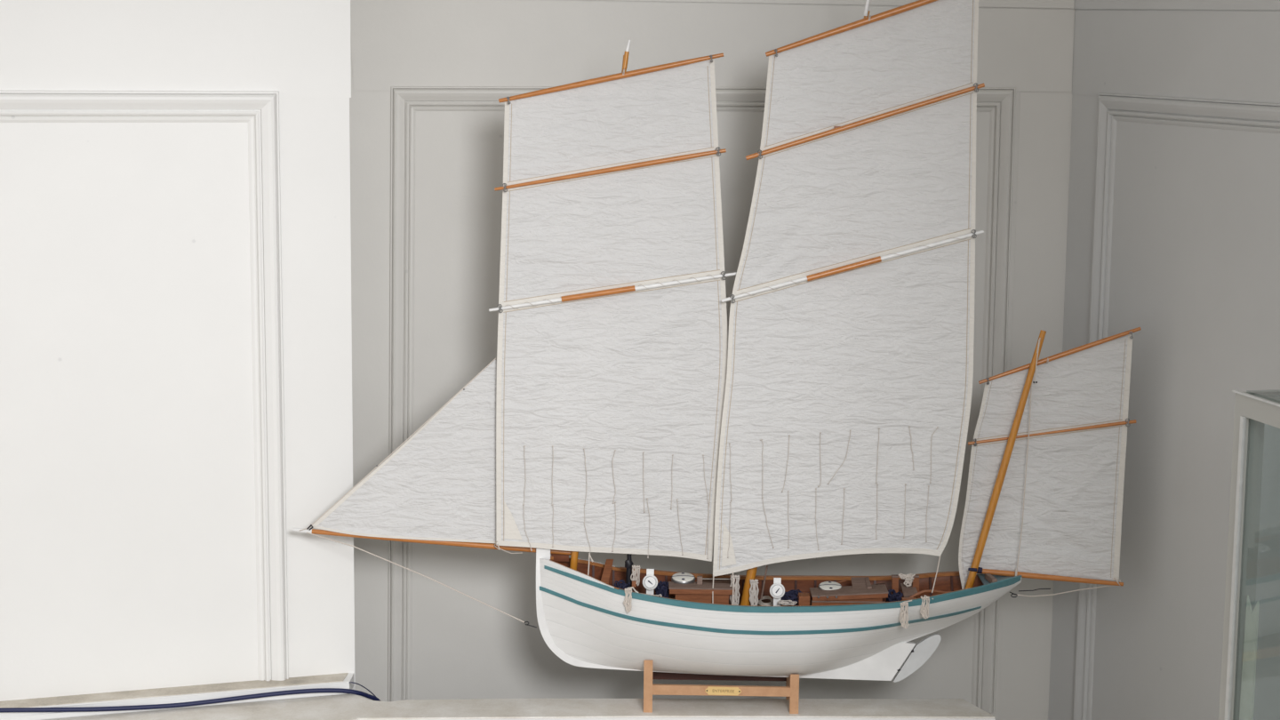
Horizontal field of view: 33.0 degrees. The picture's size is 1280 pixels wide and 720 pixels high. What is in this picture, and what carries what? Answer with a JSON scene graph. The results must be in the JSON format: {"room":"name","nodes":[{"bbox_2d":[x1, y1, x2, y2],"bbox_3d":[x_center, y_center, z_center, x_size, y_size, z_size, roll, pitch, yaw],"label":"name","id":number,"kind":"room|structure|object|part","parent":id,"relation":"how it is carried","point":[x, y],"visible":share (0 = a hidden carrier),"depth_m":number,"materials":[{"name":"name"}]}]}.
{"room":"museum","nodes":[
{"label":"museum","id":0,"kind":"room"},
{"bbox_2d":[0,97,355,719],"bbox_3d":[-1.509,-0.243,4.077,1.900,3.300,0.220,-2,9,-18],"label":"wall","id":1,"kind":"structure","parent":0,"point":[128,533],"depth_m":4.20,"materials":[{"name":"beige paint"}]},
{"bbox_2d":[0,90,288,680],"bbox_3d":[-1.067,0.076,4.146,0.770,1.179,0.020,-2,9,-18],"label":"trim","id":2,"kind":"structure","parent":1,"relation":"attached to","point":[260,109],"depth_m":4.21,"materials":[{"name":"beige paint"}]},
{"bbox_2d":[0,0,351,97],"bbox_3d":[-0.996,-0.657,4.066,0.910,0.325,0.004,-2,9,-18],"label":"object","id":3,"kind":"structure","parent":1,"relation":"attached to","point":[290,48],"depth_m":4.11,"materials":[{"name":"beige paint"}]},
{"bbox_2d":[0,672,354,719],"bbox_3d":[-1.486,0.688,4.081,1.922,0.027,0.062,-2,9,-18],"label":"baseboard","id":4,"kind":"structure","parent":1,"relation":"attached to","point":[178,694],"depth_m":4.25,"materials":[{"name":"white wood"}]},
{"bbox_2d":[349,0,1075,719],"bbox_3d":[-0.253,-0.304,4.566,2.289,3.300,0.120,1,9,0],"label":"wall","id":5,"kind":"structure","parent":0,"point":[463,647],"depth_m":4.56,"materials":[{"name":"grey paint"}]},
{"bbox_2d":[387,86,1015,712],"bbox_3d":[0.117,0.098,4.559,1.310,1.351,0.016,1,9,0],"label":"trim","id":6,"kind":"structure","parent":5,"relation":"attached to","point":[1000,101],"depth_m":4.51,"materials":[{"name":"grey paint"}]},
{"bbox_2d":[350,0,1073,91],"bbox_3d":[0.146,-0.644,4.454,1.492,0.190,0.005,1,9,0],"label":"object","id":7,"kind":"structure","parent":5,"relation":"attached to","point":[395,43],"depth_m":4.45,"materials":[{"name":"grey paint"}]},
{"bbox_2d":[603,0,1074,7],"bbox_3d":[0.137,-0.810,4.428,1.514,0.161,0.008,1,9,0],"label":"trim","id":8,"kind":"structure","parent":5,"relation":"attached to","point":[1023,4],"depth_m":4.43,"materials":[{"name":"grey paint"}]},
{"bbox_2d":[999,92,1070,711],"bbox_3d":[0.836,0.102,4.566,0.111,1.327,0.004,1,9,0],"label":"trim","id":9,"kind":"structure","parent":5,"relation":"attached to","point":[1044,132],"depth_m":4.53,"materials":[{"name":"grey paint"}]},
{"bbox_2d":[1048,8,1279,719],"bbox_3d":[1.488,-0.123,3.476,0.120,3.300,2.400,-4,10,-27],"label":"wall","id":10,"kind":"structure","parent":0,"point":[1195,265],"depth_m":4.23,"materials":[{"name":"grey paint"}]},
{"bbox_2d":[1072,10,1279,103],"bbox_3d":[1.060,-0.580,4.136,0.005,0.182,0.744,-4,10,-27],"label":"trim","id":11,"kind":"structure","parent":10,"relation":"attached to","point":[1225,55],"depth_m":4.17,"materials":[{"name":"grey paint"}]},
{"bbox_2d":[1072,92,1279,719],"bbox_3d":[1.069,0.174,4.202,0.016,1.361,0.644,-4,10,-27],"label":"trim","id":12,"kind":"structure","parent":10,"relation":"attached to","point":[1112,108],"depth_m":4.37,"materials":[{"name":"grey paint"}]},
{"bbox_2d":[1073,0,1279,9],"bbox_3d":[1.055,-0.751,4.120,0.008,0.169,0.740,-4,10,-27],"label":"trim","id":13,"kind":"structure","parent":10,"relation":"attached to","point":[1161,4],"depth_m":4.15,"materials":[{"name":"grey paint"}]},
{"bbox_3d":[-0.017,1.656,2.979,6.000,0.100,5.000,1,9,0],"label":"floor","id":14,"kind":"structure","parent":0,"visible":0},
{"bbox_2d":[46,694,995,719],"bbox_3d":[-0.527,1.051,4.228,2.436,0.715,0.359,-1,9,-11],"label":"display shelf","id":15,"kind":"object","parent":14,"relation":"on","point":[343,707],"visible":1,"depth_m":4.25,"materials":[{"name":"paint"}]},
{"bbox_2d":[0,688,381,712],"bbox_3d":[-0.912,0.689,4.234,0.849,0.085,0.040,-3,9,-20],"label":"power cable","id":16,"kind":"object","parent":15,"relation":"on","point":[316,690],"visible":0.93,"depth_m":4.24,"materials":[{"name":"plastic"}]},
{"bbox_2d":[349,681,375,696],"bbox_3d":[-0.551,0.680,4.374,0.011,0.078,0.091,8,11,40],"label":"cable","id":17,"kind":"object","parent":15,"relation":"on","point":[349,682],"visible":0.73,"depth_m":4.36,"materials":[{"name":"grey plastic"}]},
{"bbox_2d":[643,660,799,713],"bbox_3d":[0.160,0.633,4.291,0.304,0.106,0.113,1,9,0],"label":"wooden display stand","id":18,"kind":"object","parent":15,"relation":"on","point":[790,691],"visible":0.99,"depth_m":4.24,"materials":[{"name":"brown wood"}]},
{"bbox_2d":[292,0,1141,682],"bbox_3d":[0.145,-0.045,4.190,1.654,1.378,0.249,1,9,0],"label":"boat","id":19,"kind":"object","parent":18,"relation":"on","point":[616,411],"visible":1,"depth_m":4.18,"materials":[{"name":"white fabric"}]},
{"bbox_3d":[-0.012,0.434,4.186,0.008,0.012,0.006,1,9,0],"label":"cleat post","id":20,"kind":"part","parent":19,"relation":"part of","materials":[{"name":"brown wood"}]},
{"bbox_3d":[0.151,0.432,4.262,0.056,0.001,0.002,1,9,0],"label":"hatch rod","id":21,"kind":"part","parent":19,"relation":"part of","materials":[{"name":"white metal"}]},
{"bbox_3d":[0.405,0.470,4.198,0.142,0.002,0.007,1,9,0],"label":"ledge trim","id":22,"kind":"part","parent":19,"relation":"part of","materials":[{"name":"brown wood"}]},
{"bbox_3d":[0.505,0.463,4.281,0.012,0.067,0.010,1,9,0],"label":"windlass post","id":23,"kind":"part","parent":19,"relation":"part of","materials":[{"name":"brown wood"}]},
{"bbox_3d":[0.546,0.461,4.281,0.013,0.063,0.010,1,9,0],"label":"windlass post","id":24,"kind":"part","parent":19,"relation":"part of","materials":[{"name":"brown wood"}]},
{"bbox_3d":[0.780,0.454,4.268,0.065,0.005,0.003,0,9,-5],"label":"stern rod","id":25,"kind":"part","parent":19,"relation":"part of","materials":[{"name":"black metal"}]},
{"bbox_3d":[0.160,0.634,4.344,0.272,0.021,0.008,1,9,0],"label":"rail","id":26,"kind":"part","parent":18,"relation":"part of","materials":[{"name":"brown wood"}]},
{"bbox_3d":[0.160,0.649,4.243,0.272,0.021,0.008,1,9,0],"label":"rail","id":27,"kind":"part","parent":18,"relation":"part of","materials":[{"name":"brown wood"}]},
{"bbox_2d":[1218,389,1279,719],"bbox_3d":[1.166,0.824,3.246,0.344,1.490,0.628,-2,9,-14],"label":"glass display case","id":28,"kind":"object","parent":14,"relation":"on","point":[1253,410],"depth_m":3.40,"materials":[{"name":"grey paint"}]},
{"bbox_3d":[0.957,0.626,3.426,0.003,0.514,0.044,-2,9,-14],"label":"pale strip","id":29,"kind":"part","parent":28,"relation":"part of","materials":[{"name":"glass"}]},
{"bbox_3d":[1.027,0.112,3.103,0.034,0.034,0.552,-2,9,-14],"label":"rail","id":30,"kind":"part","parent":28,"relation":"part of","materials":[{"name":"grey paint"}]},
{"bbox_3d":[1.105,0.065,3.421,0.272,0.034,0.034,-2,9,-14],"label":"rail","id":31,"kind":"part","parent":28,"relation":"part of","materials":[{"name":"grey paint"}]}
]}

